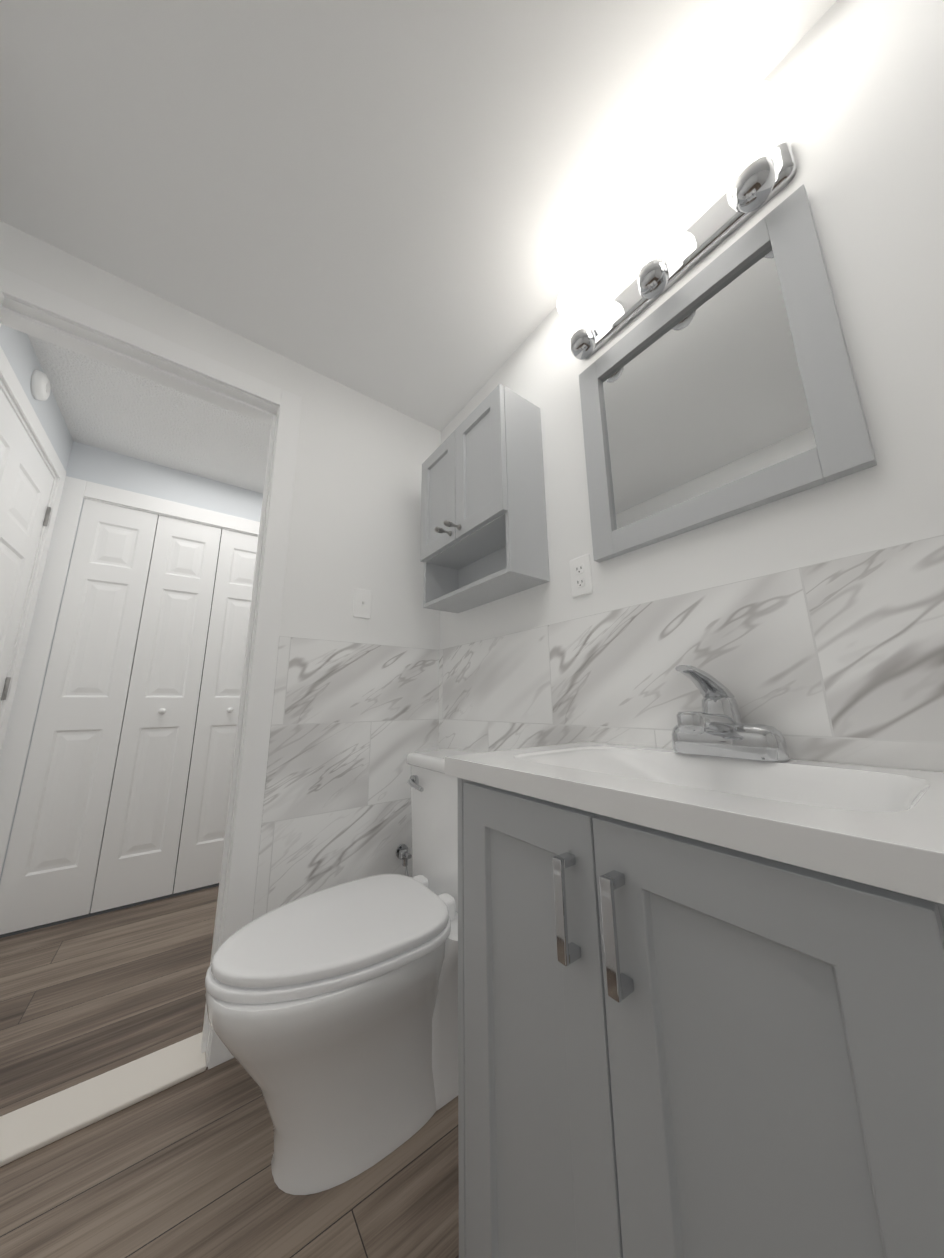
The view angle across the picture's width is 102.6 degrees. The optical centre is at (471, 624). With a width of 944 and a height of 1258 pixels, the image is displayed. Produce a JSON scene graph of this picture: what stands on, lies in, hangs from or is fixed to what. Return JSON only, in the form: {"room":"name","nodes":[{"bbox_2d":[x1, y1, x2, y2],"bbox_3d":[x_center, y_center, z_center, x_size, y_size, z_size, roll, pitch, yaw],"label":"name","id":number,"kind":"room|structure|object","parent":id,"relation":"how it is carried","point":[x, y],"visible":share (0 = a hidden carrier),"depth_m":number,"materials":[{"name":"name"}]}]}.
{"room":"bathroom","nodes":[
{"label":"bathroom","id":0,"kind":"room"},
{"bbox_2d":[0,324,72,470],"bbox_3d":[-1.911,0.024,1.391,0.120,2.520,1.278,8,-15,-35],"label":"wall","id":1,"kind":"structure","parent":0,"point":[18,351],"depth_m":1.57,"materials":[{"name":"white paint"}]},
{"bbox_2d":[0,388,53,700],"bbox_3d":[-1.827,0.218,1.342,0.101,2.103,0.915,8,-15,-35],"label":"entry door","id":2,"kind":"structure","parent":1,"relation":"in","point":[26,480],"depth_m":1.64,"materials":[{"name":"painted wood"},{"name":"brushed nickel"}]},
{"bbox_2d":[31,370,50,400],"bbox_3d":[-1.824,-1.011,1.607,0.036,0.116,0.116,8,-15,-35],"label":"smoke detector","id":3,"kind":"object","parent":1,"relation":"attached to","point":[40,386],"visible":1,"depth_m":1.58,"materials":[{"name":"white plastic"}]},
{"bbox_2d":[0,267,301,1069],"bbox_3d":[-1.459,0.205,1.506,1.023,2.202,1.251,8,-15,-35],"label":"door frame","id":4,"kind":"structure","parent":1,"relation":"attached to","point":[239,905],"depth_m":1.29,"materials":[{"name":"white wood"}]},
{"bbox_2d":[0,441,262,881],"bbox_3d":[-1.572,0.218,2.337,1.570,2.520,0.120,8,-15,-35],"label":"wall","id":5,"kind":"structure","parent":0,"point":[89,463],"depth_m":2.25,"materials":[{"name":"white paint"}]},
{"bbox_2d":[0,499,257,934],"bbox_3d":[-1.581,0.400,2.198,1.260,2.083,0.099,8,-15,-35],"label":"bifold closet door","id":6,"kind":"structure","parent":5,"relation":"in","point":[52,861],"depth_m":2.04,"materials":[{"name":"white wood"}]},
{"bbox_2d":[0,476,259,875],"bbox_3d":[-1.585,0.359,2.213,1.433,2.193,0.012,8,-15,-35],"label":"trim","id":7,"kind":"structure","parent":5,"relation":"attached to","point":[18,734],"depth_m":1.90,"materials":[{"name":"white wood"}]},
{"bbox_2d":[84,497,258,536],"bbox_3d":[-1.635,-0.613,2.471,1.264,0.012,0.120,8,-15,-35],"label":"door frame","id":8,"kind":"structure","parent":5,"relation":"attached to","point":[158,514],"depth_m":2.27,"materials":[{"name":"white wood"}]},
{"bbox_2d":[27,334,270,493],"bbox_3d":[-1.207,-1.066,2.080,1.570,0.100,1.158,8,-15,-35],"label":"ceiling","id":9,"kind":"structure","parent":0,"point":[104,406],"depth_m":1.95,"materials":[{"name":"white paint"}]},
{"bbox_2d":[96,522,220,875],"bbox_3d":[-1.918,0.314,2.774,1.600,2.520,0.050,8,-15,-35],"label":"wall","id":10,"kind":"structure","parent":0,"point":[197,707],"depth_m":2.60,"materials":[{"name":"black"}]},
{"bbox_2d":[0,221,440,649],"bbox_3d":[-0.865,-0.008,1.295,1.690,2.520,0.120,8,-15,-35],"label":"wall","id":11,"kind":"structure","parent":0,"point":[355,519],"depth_m":1.54,"materials":[{"name":"white paint"}]},
{"bbox_2d":[0,288,3,308],"bbox_3d":[-1.109,0.039,0.558,0.173,2.103,0.742,8,-15,-35],"label":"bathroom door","id":12,"kind":"structure","parent":11,"relation":"in","point":[1,297],"depth_m":1.06,"materials":[{"name":"white wood"}]},
{"bbox_2d":[252,636,438,920],"bbox_3d":[-0.410,0.675,1.406,0.658,1.220,0.008,8,-15,-35],"label":"wall tile","id":13,"kind":"structure","parent":11,"relation":"attached to","point":[353,725],"depth_m":1.39,"materials":[{"name":"stone"}]},
{"bbox_2d":[353,588,371,618],"bbox_3d":[-0.443,-0.088,1.540,0.074,0.122,0.019,8,-15,-35],"label":"cable wall plate","id":14,"kind":"object","parent":11,"relation":"attached to","point":[362,599],"visible":1,"depth_m":1.54,"materials":[{"name":"white plastic"}]},
{"bbox_2d":[0,886,458,1257],"bbox_3d":[-0.406,1.166,0.532,1.570,0.100,3.778,8,-15,-35],"label":"floor","id":15,"kind":"structure","parent":0,"point":[182,1169],"depth_m":0.86,"materials":[{"name":"wood"}]},
{"bbox_2d":[0,1032,206,1166],"bbox_3d":[-1.070,1.188,0.881,0.740,0.013,0.144,8,-15,-35],"label":"threshold","id":16,"kind":"object","parent":15,"relation":"on","point":[32,1127],"depth_m":0.95,"materials":[{"name":"white stone"}]},
{"bbox_2d":[205,749,476,1194],"bbox_3d":[-0.284,0.815,1.074,0.784,0.806,0.614,8,-15,-35],"label":"toilet","id":17,"kind":"object","parent":15,"relation":"on","point":[333,1015],"visible":0.81,"depth_m":0.84,"materials":[{"name":"white ceramic"}]},
{"bbox_2d":[457,777,943,1257],"bbox_3d":[0.327,0.677,0.528,0.478,0.840,0.674,8,-15,-35],"label":"bathroom vanity","id":18,"kind":"object","parent":15,"relation":"on","point":[671,1045],"visible":0.85,"depth_m":0.38,"materials":[{"name":"grey wood"}]},
{"bbox_2d":[445,742,943,903],"bbox_3d":[0.332,0.285,0.616,0.457,0.106,0.686,8,-15,-35],"label":"countertop","id":19,"kind":"structure","parent":18,"relation":"on","point":[881,827],"depth_m":0.46,"materials":[{"name":"white stone"}]},
{"bbox_2d":[672,665,789,761],"bbox_3d":[0.444,0.164,0.714,0.181,0.168,0.194,8,-15,-35],"label":"faucet","id":20,"kind":"object","parent":19,"relation":"on","point":[716,727],"visible":1,"depth_m":0.69,"materials":[{"name":"silver metal"}]},
{"bbox_2d":[0,0,836,430],"bbox_3d":[-0.055,-1.354,0.534,1.570,0.100,2.500,8,-15,-35],"label":"ceiling","id":21,"kind":"structure","parent":0,"point":[418,210],"depth_m":0.96,"materials":[{"name":"white paint"}]},
{"bbox_2d":[440,0,943,649],"bbox_3d":[0.226,-0.011,1.339,0.120,2.520,3.898,8,-15,-35],"label":"wall","id":22,"kind":"structure","parent":0,"point":[860,114],"depth_m":0.72,"materials":[{"name":"white paint"}]},
{"bbox_2d":[420,384,549,612],"bbox_3d":[-0.013,-0.427,1.423,0.260,0.650,0.530,8,-15,-35],"label":"upper cabinet","id":23,"kind":"object","parent":22,"relation":"attached to","point":[483,539],"visible":1,"depth_m":1.31,"materials":[{"name":"grey wood"}]},
{"bbox_2d":[570,554,592,597],"bbox_3d":[0.321,-0.144,1.120,0.009,0.120,0.072,8,-15,-35],"label":"electrical outlet","id":24,"kind":"object","parent":22,"relation":"attached to","point":[581,576],"visible":1,"depth_m":1.11,"materials":[{"name":"white plastic"}]},
{"bbox_2d":[557,81,796,359],"bbox_3d":[0.457,-0.922,0.960,0.150,0.194,0.557,8,-15,-35],"label":"sconce","id":25,"kind":"object","parent":22,"relation":"attached to","point":[750,165],"visible":1,"depth_m":0.91,"materials":[{"name":"silver metal"}]},
{"bbox_2d":[438,535,943,771],"bbox_3d":[0.595,0.498,0.617,0.008,1.220,2.500,8,-15,-35],"label":"wall tile","id":26,"kind":"structure","parent":22,"relation":"attached to","point":[840,660],"depth_m":0.74,"materials":[{"name":"stone"}]},
{"bbox_2d":[579,184,876,562],"bbox_3d":[0.510,-0.527,0.914,0.026,0.618,0.551,8,-15,-35],"label":"mirror","id":27,"kind":"object","parent":22,"relation":"attached to","point":[723,385],"visible":0.98,"depth_m":0.84,"materials":[{"name":"grey mirror"}]}
]}

